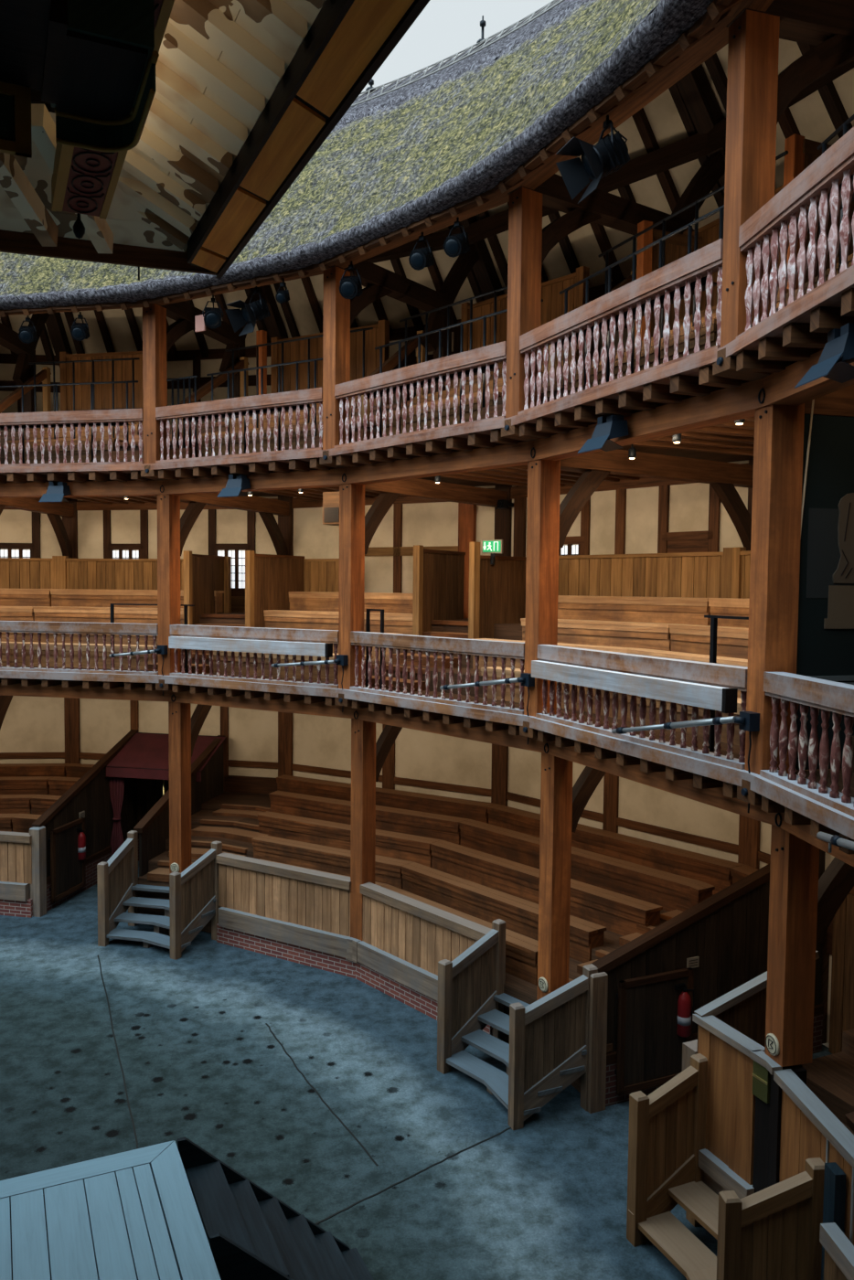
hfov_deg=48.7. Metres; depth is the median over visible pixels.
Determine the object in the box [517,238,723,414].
balcony railing
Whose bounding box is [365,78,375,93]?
sprinkler
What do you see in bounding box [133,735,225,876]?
wall
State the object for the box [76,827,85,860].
fire extinguisher
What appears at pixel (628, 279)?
handrail
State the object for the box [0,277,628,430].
wall
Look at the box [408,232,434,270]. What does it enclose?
stage light
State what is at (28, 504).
cross beam
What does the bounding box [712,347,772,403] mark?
bracket
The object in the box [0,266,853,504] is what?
floor
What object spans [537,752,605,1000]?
post
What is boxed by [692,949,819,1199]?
partition wall
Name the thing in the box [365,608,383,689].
grab rail
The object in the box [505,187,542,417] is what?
post
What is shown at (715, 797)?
beam
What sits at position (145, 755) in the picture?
awning
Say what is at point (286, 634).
balcony railing
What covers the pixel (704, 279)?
trough
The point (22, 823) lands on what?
bench
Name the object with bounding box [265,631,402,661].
bench
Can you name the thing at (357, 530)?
post
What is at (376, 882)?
bench
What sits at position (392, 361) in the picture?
handrail
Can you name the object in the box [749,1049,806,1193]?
gate
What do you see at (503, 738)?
beam
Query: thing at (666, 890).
bench
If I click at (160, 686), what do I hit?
bracket
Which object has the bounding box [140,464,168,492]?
bracket
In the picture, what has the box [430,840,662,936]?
bench
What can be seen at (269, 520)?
brace
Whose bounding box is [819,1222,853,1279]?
wooden partition
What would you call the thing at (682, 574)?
wooden partition
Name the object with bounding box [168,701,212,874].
post
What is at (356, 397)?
bench
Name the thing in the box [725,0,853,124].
tie beam
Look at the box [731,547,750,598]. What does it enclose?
partition
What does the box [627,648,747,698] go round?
bench
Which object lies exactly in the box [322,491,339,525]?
box
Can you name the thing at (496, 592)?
wooden partition
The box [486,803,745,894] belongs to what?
bench
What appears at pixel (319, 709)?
beam
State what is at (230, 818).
floor
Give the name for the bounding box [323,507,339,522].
grille
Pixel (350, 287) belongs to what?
stage light
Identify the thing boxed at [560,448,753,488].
cross beam
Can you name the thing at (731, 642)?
bench
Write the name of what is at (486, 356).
balcony railing
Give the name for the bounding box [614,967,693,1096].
door
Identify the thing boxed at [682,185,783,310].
seat
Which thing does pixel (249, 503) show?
cross beam
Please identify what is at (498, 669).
bench
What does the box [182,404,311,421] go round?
rail
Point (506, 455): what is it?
beam
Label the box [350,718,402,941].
post
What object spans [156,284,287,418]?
tie beam
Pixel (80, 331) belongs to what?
stage light
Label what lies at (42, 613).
bench
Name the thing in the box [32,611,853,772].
floor
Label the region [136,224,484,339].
roof beam
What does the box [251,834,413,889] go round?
bench
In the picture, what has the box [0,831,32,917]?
wall
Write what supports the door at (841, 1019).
in the wall at (260, 747)
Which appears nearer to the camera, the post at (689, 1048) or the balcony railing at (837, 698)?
the balcony railing at (837, 698)
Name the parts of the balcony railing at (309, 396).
rail, rail, rail moulding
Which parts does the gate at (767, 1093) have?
brass plate, cap rail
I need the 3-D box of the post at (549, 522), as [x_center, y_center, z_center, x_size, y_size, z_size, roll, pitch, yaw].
[1.657,-0.657,10.838,1.164,3.002,0.230,-2,4,-33]
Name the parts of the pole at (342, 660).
cord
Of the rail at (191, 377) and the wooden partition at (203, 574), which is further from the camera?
the wooden partition at (203, 574)
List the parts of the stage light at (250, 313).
barn door, barn door, barn door, barn door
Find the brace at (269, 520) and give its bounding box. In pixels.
[258,512,287,554]
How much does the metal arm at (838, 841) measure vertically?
0.225 m
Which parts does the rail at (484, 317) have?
rail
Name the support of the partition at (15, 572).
on the floor at (441, 628)
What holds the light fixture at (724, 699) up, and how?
attached to the balcony railing at (712, 674)
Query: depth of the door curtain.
18.18 m
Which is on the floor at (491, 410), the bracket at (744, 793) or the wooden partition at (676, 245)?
the wooden partition at (676, 245)
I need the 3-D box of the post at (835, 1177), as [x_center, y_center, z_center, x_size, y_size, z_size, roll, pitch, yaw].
[2.851,4.509,6.644,0.080,1.620,0.140,0,3,-6]
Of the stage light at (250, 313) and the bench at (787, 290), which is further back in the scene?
the stage light at (250, 313)
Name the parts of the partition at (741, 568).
rail, board panel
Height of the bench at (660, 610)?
0.430 m
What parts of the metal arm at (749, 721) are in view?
cord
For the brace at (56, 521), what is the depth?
18.92 m
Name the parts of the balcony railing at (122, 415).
rail, rail moulding, rail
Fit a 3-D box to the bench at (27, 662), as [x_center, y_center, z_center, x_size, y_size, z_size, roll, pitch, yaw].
[-6.051,0.284,16.268,3.046,0.430,0.300,1,3,12]
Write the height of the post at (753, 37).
2.430 m
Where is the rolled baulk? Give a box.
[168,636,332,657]
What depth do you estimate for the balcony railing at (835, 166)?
6.17 m
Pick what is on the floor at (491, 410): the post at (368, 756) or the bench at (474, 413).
the bench at (474, 413)
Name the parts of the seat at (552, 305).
post, rail, post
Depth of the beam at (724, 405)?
8.29 m
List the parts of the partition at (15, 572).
rail, post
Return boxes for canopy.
[0,0,430,280]
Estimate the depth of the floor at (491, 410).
14.63 m
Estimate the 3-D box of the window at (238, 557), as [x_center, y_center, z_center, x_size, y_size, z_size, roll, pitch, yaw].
[-3.873,-1.410,18.711,0.730,0.800,0.055,1,3,12]
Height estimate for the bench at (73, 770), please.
0.430 m
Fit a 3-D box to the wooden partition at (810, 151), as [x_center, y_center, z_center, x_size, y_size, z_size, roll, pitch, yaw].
[3.833,-3.664,8.770,1.000,1.720,0.080,-1,4,-24]
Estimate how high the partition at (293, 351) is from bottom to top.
1.590 m
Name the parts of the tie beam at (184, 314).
king post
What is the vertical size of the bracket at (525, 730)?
0.384 m
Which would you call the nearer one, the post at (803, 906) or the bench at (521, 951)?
the post at (803, 906)
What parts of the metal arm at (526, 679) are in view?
cord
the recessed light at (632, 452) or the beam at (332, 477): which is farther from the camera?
the beam at (332, 477)
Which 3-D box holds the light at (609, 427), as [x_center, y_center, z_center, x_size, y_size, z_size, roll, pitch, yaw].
[1.688,-1.924,8.810,0.400,0.340,0.400,-1,4,-24]
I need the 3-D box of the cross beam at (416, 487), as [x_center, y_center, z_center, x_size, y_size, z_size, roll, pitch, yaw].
[0.160,-2.315,14.621,0.200,0.260,3.523,3,4,39]
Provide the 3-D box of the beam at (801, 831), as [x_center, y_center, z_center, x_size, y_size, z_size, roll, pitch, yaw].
[3.114,1.491,5.764,0.240,0.210,3.636,0,3,-6]
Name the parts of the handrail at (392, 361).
post, rail, post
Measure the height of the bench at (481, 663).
0.430 m
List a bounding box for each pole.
[109,645,167,695]
[162,779,164,795]
[271,654,348,712]
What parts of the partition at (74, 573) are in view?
post, board panel, rail, post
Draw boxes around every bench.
[0,588,51,606]
[0,606,33,621]
[0,631,14,641]
[0,641,156,670]
[0,763,69,777]
[0,776,53,795]
[0,794,35,814]
[0,813,18,831]
[7,437,123,463]
[10,813,41,832]
[16,632,158,645]
[29,424,143,441]
[30,794,61,814]
[32,606,183,624]
[47,776,79,795]
[49,588,223,613]
[64,763,94,778]
[128,421,143,425]
[201,421,322,457]
[212,650,373,682]
[229,405,356,430]
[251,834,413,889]
[257,810,441,867]
[259,858,385,885]
[263,609,412,634]
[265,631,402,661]
[268,790,469,844]
[270,394,389,414]
[276,774,495,823]
[288,591,412,613]
[381,884,538,985]
[382,390,501,437]
[400,862,606,962]
[412,372,543,406]
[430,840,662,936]
[444,349,584,390]
[458,819,714,911]
[472,638,644,670]
[480,666,579,710]
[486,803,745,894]
[520,618,681,650]
[557,595,710,625]
[561,318,716,394]
[584,686,741,746]
[615,288,789,354]
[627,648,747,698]
[668,624,748,659]
[679,255,848,326]
[707,597,749,628]
[730,864,757,884]
[803,253,853,294]
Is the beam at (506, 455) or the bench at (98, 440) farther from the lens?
the bench at (98, 440)
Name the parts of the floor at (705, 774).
edge plate, edge plate, edge plate, edge plate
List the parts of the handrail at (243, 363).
post, rail, post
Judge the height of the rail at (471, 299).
1.446 m
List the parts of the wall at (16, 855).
cap rail, board panel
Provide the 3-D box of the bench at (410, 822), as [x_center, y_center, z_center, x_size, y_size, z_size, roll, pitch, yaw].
[-1.124,3.119,16.558,4.057,0.430,0.300,2,4,30]
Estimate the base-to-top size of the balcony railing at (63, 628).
0.810 m
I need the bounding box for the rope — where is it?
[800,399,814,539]
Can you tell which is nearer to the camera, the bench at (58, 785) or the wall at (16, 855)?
the wall at (16, 855)
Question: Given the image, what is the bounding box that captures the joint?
[97,954,511,1224]
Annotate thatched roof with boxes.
[0,0,714,309]
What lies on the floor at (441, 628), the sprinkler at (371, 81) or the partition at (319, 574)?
the partition at (319, 574)
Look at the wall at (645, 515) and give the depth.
17.02 m
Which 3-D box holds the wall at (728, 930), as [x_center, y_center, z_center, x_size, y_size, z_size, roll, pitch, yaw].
[3.297,3.759,10.873,3.419,2.653,0.200,-1,4,-24]
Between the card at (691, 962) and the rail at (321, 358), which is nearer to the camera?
the card at (691, 962)
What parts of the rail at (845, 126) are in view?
rail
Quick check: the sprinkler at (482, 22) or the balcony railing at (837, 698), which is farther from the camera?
the sprinkler at (482, 22)
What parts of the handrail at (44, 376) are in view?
post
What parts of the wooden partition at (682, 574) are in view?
rail, post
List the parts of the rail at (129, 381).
rail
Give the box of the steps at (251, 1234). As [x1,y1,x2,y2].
[176,1136,373,1279]
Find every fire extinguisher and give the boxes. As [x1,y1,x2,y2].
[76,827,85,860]
[674,982,693,1037]
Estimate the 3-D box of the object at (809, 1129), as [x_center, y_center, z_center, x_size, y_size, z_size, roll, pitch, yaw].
[2.974,4.381,6.186,0.150,1.730,2.840,0,3,-6]
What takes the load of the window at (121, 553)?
in the wall at (645, 515)
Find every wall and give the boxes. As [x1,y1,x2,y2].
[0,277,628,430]
[0,458,753,618]
[0,695,853,1047]
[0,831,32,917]
[29,729,138,917]
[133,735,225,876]
[216,852,491,1034]
[587,849,825,1113]
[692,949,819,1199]
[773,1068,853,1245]
[795,414,853,770]
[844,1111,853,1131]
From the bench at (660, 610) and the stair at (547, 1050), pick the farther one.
the bench at (660, 610)
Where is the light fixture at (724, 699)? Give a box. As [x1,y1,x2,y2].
[531,660,737,713]
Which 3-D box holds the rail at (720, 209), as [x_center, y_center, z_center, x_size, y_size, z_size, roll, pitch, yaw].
[2.076,-3.077,8.932,0.034,1.296,3.087,-1,4,-24]
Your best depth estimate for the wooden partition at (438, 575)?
15.08 m
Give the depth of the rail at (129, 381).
15.23 m
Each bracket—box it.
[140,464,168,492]
[155,679,175,701]
[319,450,349,481]
[334,693,358,718]
[501,418,541,458]
[519,721,548,753]
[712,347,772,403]
[736,778,781,826]
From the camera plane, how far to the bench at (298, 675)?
14.84 m
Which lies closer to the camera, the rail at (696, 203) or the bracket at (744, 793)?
the bracket at (744, 793)
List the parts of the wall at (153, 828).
sloping rail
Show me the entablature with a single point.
(94, 61)
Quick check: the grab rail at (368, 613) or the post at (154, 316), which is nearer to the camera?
the grab rail at (368, 613)
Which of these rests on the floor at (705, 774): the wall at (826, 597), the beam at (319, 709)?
the wall at (826, 597)
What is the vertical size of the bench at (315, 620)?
0.430 m
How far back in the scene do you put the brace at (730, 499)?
12.26 m
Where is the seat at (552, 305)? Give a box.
[460,266,589,366]
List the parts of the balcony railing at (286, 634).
rail, rail moulding, rail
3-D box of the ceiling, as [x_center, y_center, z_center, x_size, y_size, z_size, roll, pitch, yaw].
[-8.116,-6.053,4.180,29.947,2.820,29.947,0,3,-9]
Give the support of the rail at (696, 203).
on the floor at (491, 410)
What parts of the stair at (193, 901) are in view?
panel, handrail, panel, handrail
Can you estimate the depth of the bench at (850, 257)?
6.94 m
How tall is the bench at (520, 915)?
0.430 m
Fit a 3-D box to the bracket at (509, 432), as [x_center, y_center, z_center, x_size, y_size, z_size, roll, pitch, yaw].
[1.195,-2.208,10.443,0.814,0.384,0.240,-2,4,-33]
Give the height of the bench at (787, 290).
0.420 m
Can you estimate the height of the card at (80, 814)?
0.120 m
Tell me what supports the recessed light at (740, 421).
in the floor at (691, 377)
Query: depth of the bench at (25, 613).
17.79 m
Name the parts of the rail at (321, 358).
rail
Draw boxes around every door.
[137,765,223,823]
[828,893,853,1054]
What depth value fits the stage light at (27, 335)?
14.63 m
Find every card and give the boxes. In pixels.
[78,810,85,818]
[686,956,699,968]
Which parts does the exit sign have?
green panel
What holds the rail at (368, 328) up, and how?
on the floor at (491, 410)
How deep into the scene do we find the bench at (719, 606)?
11.76 m
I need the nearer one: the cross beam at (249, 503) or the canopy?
the canopy
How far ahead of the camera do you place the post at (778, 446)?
7.29 m
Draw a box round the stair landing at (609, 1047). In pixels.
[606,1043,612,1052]
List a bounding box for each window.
[0,548,31,557]
[109,549,140,558]
[214,549,246,587]
[558,544,580,555]
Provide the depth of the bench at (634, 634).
12.40 m
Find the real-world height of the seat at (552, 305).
1.590 m
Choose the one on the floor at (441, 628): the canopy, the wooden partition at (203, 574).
the wooden partition at (203, 574)
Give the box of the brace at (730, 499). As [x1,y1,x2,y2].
[710,482,751,550]
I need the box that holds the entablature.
[0,0,174,219]
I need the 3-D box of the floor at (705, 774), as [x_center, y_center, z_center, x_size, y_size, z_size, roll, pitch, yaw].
[-0.652,0.910,11.505,10.322,0.245,20.222,-1,4,-24]
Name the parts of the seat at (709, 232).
post, rail, board panel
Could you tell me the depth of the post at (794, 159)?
8.51 m
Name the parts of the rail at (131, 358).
rail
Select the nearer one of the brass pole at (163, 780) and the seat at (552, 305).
the seat at (552, 305)
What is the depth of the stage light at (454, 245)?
10.62 m
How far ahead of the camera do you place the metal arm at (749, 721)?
7.55 m
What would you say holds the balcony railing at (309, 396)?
on the floor at (691, 377)
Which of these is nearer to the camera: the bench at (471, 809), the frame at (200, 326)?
the frame at (200, 326)
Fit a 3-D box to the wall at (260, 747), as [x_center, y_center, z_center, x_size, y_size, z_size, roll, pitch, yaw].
[-1.946,2.850,12.379,28.868,4.200,10.531,3,4,39]
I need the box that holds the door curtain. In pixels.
[109,777,124,855]
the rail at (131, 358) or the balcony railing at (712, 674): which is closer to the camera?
the balcony railing at (712, 674)
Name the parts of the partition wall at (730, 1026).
foot rail, board panel, cap rail, panel, rail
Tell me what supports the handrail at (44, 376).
on the floor at (491, 410)
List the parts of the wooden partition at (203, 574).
post, cap rail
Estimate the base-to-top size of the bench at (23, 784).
0.430 m
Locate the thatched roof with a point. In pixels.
(409, 150)
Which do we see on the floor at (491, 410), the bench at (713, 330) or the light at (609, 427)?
the bench at (713, 330)
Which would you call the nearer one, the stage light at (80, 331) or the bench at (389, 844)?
the stage light at (80, 331)
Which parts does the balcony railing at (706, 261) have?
rail, rail, rail moulding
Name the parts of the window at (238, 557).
pane, pane, pane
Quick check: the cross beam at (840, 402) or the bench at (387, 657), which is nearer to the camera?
the cross beam at (840, 402)
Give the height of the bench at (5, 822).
0.430 m
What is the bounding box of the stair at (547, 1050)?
[437,918,597,1130]
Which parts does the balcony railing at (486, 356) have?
rail, rail, rail moulding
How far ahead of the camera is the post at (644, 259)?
10.53 m
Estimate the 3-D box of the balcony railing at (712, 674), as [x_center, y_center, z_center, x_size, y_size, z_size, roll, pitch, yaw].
[1.944,0.545,9.034,0.160,0.810,3.234,-1,4,-24]
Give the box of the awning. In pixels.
[105,732,225,781]
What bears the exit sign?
attached to the wooden partition at (496, 592)
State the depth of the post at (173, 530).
14.90 m
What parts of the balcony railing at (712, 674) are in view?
rail, rail, rail moulding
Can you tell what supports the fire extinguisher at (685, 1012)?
attached to the wall at (728, 930)
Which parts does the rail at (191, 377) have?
rail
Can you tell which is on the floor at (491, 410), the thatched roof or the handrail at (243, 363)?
the handrail at (243, 363)
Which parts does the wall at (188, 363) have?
rail, rail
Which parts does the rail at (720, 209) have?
rail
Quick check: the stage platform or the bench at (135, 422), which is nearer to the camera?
the stage platform
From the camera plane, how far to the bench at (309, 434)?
14.21 m
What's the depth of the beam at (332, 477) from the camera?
13.73 m
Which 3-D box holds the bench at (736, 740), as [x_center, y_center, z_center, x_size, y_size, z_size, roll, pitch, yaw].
[2.701,0.753,9.382,0.300,0.430,3.809,-1,4,-24]
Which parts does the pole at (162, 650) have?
cord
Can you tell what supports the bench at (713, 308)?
on the floor at (491, 410)
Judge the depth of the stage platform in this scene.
6.15 m
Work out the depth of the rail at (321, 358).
13.94 m
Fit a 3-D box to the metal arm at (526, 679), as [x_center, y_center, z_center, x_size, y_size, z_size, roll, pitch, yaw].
[0.650,0.749,10.997,1.420,0.801,0.167,4,4,43]
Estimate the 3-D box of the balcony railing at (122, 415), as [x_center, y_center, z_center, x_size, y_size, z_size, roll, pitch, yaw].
[-5.885,-3.162,14.873,3.135,0.850,0.160,1,3,12]
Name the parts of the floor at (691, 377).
edge plate, edge plate, edge plate, edge plate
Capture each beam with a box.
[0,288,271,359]
[0,312,72,430]
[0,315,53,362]
[0,480,162,497]
[0,497,74,517]
[0,682,173,702]
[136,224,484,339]
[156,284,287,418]
[162,468,344,495]
[173,690,356,719]
[180,492,288,515]
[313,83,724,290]
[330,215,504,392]
[344,440,533,484]
[356,707,547,753]
[364,478,506,507]
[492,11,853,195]
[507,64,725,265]
[533,378,763,460]
[546,741,779,827]
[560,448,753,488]
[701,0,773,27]
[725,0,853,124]
[762,349,853,406]
[778,812,853,866]
[804,384,853,416]
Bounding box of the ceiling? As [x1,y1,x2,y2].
[0,38,853,355]
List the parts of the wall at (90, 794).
post, sloping rail, plinth rail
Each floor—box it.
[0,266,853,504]
[0,288,799,464]
[0,665,853,853]
[0,861,832,1279]
[11,791,853,1134]
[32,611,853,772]
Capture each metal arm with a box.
[439,672,534,744]
[611,711,759,813]
[816,831,853,853]
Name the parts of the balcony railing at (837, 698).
rail, rail, rail moulding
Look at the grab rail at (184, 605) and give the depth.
15.14 m
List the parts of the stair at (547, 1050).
panel, handrail, panel, handrail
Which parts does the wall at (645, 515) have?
timber rail, timber rail, timber rail, timber rail, timber rail, timber rail, timber rail, timber rail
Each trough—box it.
[0,422,130,429]
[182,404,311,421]
[366,363,500,399]
[554,275,716,350]
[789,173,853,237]
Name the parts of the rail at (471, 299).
rail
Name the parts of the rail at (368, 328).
rail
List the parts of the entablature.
gold frame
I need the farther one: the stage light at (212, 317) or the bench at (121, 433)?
the bench at (121, 433)
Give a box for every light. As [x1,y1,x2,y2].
[18,315,37,343]
[38,481,71,501]
[70,311,89,341]
[202,294,223,329]
[216,474,250,497]
[224,286,270,336]
[275,278,289,303]
[339,261,362,298]
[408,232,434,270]
[434,475,440,483]
[443,217,469,257]
[555,115,630,203]
[576,415,628,453]
[628,443,636,458]
[672,433,681,443]
[734,418,745,425]
[794,322,853,388]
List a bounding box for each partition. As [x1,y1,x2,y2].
[0,555,59,588]
[59,351,143,411]
[59,555,231,613]
[183,550,224,624]
[245,550,304,627]
[271,320,389,393]
[303,558,339,592]
[412,544,465,635]
[468,542,526,639]
[558,547,732,597]
[650,228,703,337]
[731,547,750,598]
[802,138,853,283]
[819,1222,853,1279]
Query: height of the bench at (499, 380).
0.420 m
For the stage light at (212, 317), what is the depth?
13.52 m
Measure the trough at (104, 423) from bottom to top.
0.110 m
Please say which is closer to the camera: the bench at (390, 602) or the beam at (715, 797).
the beam at (715, 797)
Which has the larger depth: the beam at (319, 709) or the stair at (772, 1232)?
the beam at (319, 709)
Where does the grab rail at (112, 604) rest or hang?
on the floor at (705, 774)
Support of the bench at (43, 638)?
on the floor at (441, 628)
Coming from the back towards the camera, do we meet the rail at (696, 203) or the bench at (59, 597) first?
the bench at (59, 597)
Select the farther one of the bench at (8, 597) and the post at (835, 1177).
the bench at (8, 597)
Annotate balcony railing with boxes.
[0,408,143,466]
[0,620,158,674]
[155,387,322,463]
[169,624,338,688]
[334,341,506,447]
[349,631,524,714]
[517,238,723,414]
[535,644,747,769]
[736,126,853,338]
[759,672,853,817]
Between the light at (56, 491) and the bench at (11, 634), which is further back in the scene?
the bench at (11, 634)
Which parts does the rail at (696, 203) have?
rail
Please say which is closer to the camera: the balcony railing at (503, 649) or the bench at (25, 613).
the balcony railing at (503, 649)
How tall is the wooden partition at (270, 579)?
1.760 m
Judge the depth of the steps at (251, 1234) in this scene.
6.94 m
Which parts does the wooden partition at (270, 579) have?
post, cap rail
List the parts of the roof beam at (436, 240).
wall plate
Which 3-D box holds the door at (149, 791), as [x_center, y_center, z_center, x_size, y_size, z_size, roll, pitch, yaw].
[-5.010,3.506,19.169,1.890,2.030,0.060,1,3,12]
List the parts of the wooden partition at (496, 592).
post, cap rail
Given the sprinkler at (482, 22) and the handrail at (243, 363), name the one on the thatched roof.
the sprinkler at (482, 22)
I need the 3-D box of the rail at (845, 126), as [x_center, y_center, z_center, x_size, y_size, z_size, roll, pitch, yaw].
[2.959,-2.895,5.854,0.034,1.296,2.129,0,3,-6]
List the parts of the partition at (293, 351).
post, rail, post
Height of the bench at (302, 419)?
0.420 m
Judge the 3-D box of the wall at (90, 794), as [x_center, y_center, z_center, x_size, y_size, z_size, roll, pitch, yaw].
[-6.290,3.265,17.613,0.200,2.702,3.420,1,3,12]
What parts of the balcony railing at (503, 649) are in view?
rail, rail, rail moulding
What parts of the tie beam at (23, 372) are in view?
king post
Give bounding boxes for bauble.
[73,213,85,238]
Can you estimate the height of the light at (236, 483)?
0.340 m
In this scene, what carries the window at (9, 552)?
in the wall at (645, 515)
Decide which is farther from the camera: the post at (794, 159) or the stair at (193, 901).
the stair at (193, 901)
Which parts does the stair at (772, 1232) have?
panel, handrail, panel, handrail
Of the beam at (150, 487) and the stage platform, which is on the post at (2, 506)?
the beam at (150, 487)
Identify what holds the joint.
in the floor at (546, 1199)
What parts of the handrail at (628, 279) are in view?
post, rail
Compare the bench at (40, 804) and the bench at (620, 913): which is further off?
the bench at (40, 804)
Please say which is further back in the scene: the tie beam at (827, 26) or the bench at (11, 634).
the bench at (11, 634)
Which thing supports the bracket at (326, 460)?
attached to the post at (357, 530)
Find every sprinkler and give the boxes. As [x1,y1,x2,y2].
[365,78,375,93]
[476,15,485,45]
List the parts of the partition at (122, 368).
post, rail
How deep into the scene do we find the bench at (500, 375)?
13.13 m
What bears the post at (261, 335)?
on the floor at (491, 410)
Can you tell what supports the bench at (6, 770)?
on the floor at (230, 818)
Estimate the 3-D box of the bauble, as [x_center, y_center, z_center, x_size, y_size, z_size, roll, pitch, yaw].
[-2.224,-2.685,6.022,0.073,0.240,0.073,0,3,-9]
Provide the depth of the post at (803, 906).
7.53 m
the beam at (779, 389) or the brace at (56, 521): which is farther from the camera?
the brace at (56, 521)
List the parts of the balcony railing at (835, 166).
rail, rail, rail moulding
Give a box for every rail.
[0,380,138,463]
[28,357,139,439]
[110,603,157,668]
[166,375,197,457]
[180,604,194,672]
[206,357,322,456]
[224,327,373,427]
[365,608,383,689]
[374,298,543,437]
[399,286,507,407]
[559,204,724,393]
[597,150,788,350]
[704,615,748,751]
[816,114,853,282]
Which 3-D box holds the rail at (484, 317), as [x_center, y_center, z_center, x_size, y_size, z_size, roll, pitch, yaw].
[0.291,-3.250,11.716,0.035,1.296,2.980,-2,4,-42]
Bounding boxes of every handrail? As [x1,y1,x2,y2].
[0,366,51,413]
[175,356,249,448]
[360,330,425,430]
[546,270,636,396]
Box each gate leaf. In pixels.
[48,817,85,902]
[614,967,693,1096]
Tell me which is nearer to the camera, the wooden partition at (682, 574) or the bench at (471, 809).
the wooden partition at (682, 574)
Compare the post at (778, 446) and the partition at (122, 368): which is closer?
the post at (778, 446)
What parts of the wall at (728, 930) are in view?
post, sloping rail, plinth rail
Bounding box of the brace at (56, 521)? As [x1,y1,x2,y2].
[46,513,72,558]
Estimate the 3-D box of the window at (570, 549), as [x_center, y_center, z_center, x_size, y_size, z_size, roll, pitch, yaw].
[2.206,-1.151,15.122,0.055,0.800,0.730,-2,4,-42]
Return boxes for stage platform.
[0,1140,220,1279]
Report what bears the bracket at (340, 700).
attached to the post at (368, 756)
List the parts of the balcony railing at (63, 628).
rail, rail moulding, rail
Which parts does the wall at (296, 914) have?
cap rail, board panel, board panel, cap rail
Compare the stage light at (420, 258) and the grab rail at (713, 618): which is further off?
the stage light at (420, 258)
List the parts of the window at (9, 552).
pane, pane, pane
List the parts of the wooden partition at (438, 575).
post, cap rail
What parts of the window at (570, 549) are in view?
pane, pane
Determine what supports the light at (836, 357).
attached to the beam at (779, 389)
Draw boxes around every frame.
[195,314,205,331]
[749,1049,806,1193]
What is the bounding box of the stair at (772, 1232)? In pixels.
[626,1053,824,1279]
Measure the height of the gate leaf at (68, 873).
1.260 m
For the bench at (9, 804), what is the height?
0.430 m
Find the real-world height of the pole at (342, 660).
0.801 m
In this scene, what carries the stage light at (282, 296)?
hanging from the roof beam at (436, 240)
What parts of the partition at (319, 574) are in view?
rail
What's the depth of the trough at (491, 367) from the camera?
11.46 m
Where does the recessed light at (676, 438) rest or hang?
in the floor at (691, 377)
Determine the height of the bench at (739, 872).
0.430 m
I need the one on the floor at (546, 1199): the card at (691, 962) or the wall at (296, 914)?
the wall at (296, 914)
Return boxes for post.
[0,504,5,514]
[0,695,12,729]
[142,303,167,463]
[156,494,205,675]
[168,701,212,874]
[256,330,266,415]
[322,266,350,449]
[338,483,400,689]
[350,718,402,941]
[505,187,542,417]
[523,458,610,716]
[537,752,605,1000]
[635,220,652,341]
[682,1039,697,1071]
[720,9,779,347]
[744,403,804,774]
[764,824,853,1066]
[783,133,804,289]
[821,1162,846,1279]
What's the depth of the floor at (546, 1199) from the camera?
10.21 m
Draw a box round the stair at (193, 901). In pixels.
[96,830,222,959]
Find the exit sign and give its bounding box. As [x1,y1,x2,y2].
[481,539,502,565]
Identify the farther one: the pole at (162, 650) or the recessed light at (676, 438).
the pole at (162, 650)
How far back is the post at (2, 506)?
16.46 m
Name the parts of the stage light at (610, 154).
barn door, barn door, barn door, barn door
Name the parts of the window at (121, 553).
pane, pane, pane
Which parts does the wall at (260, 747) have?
timber rail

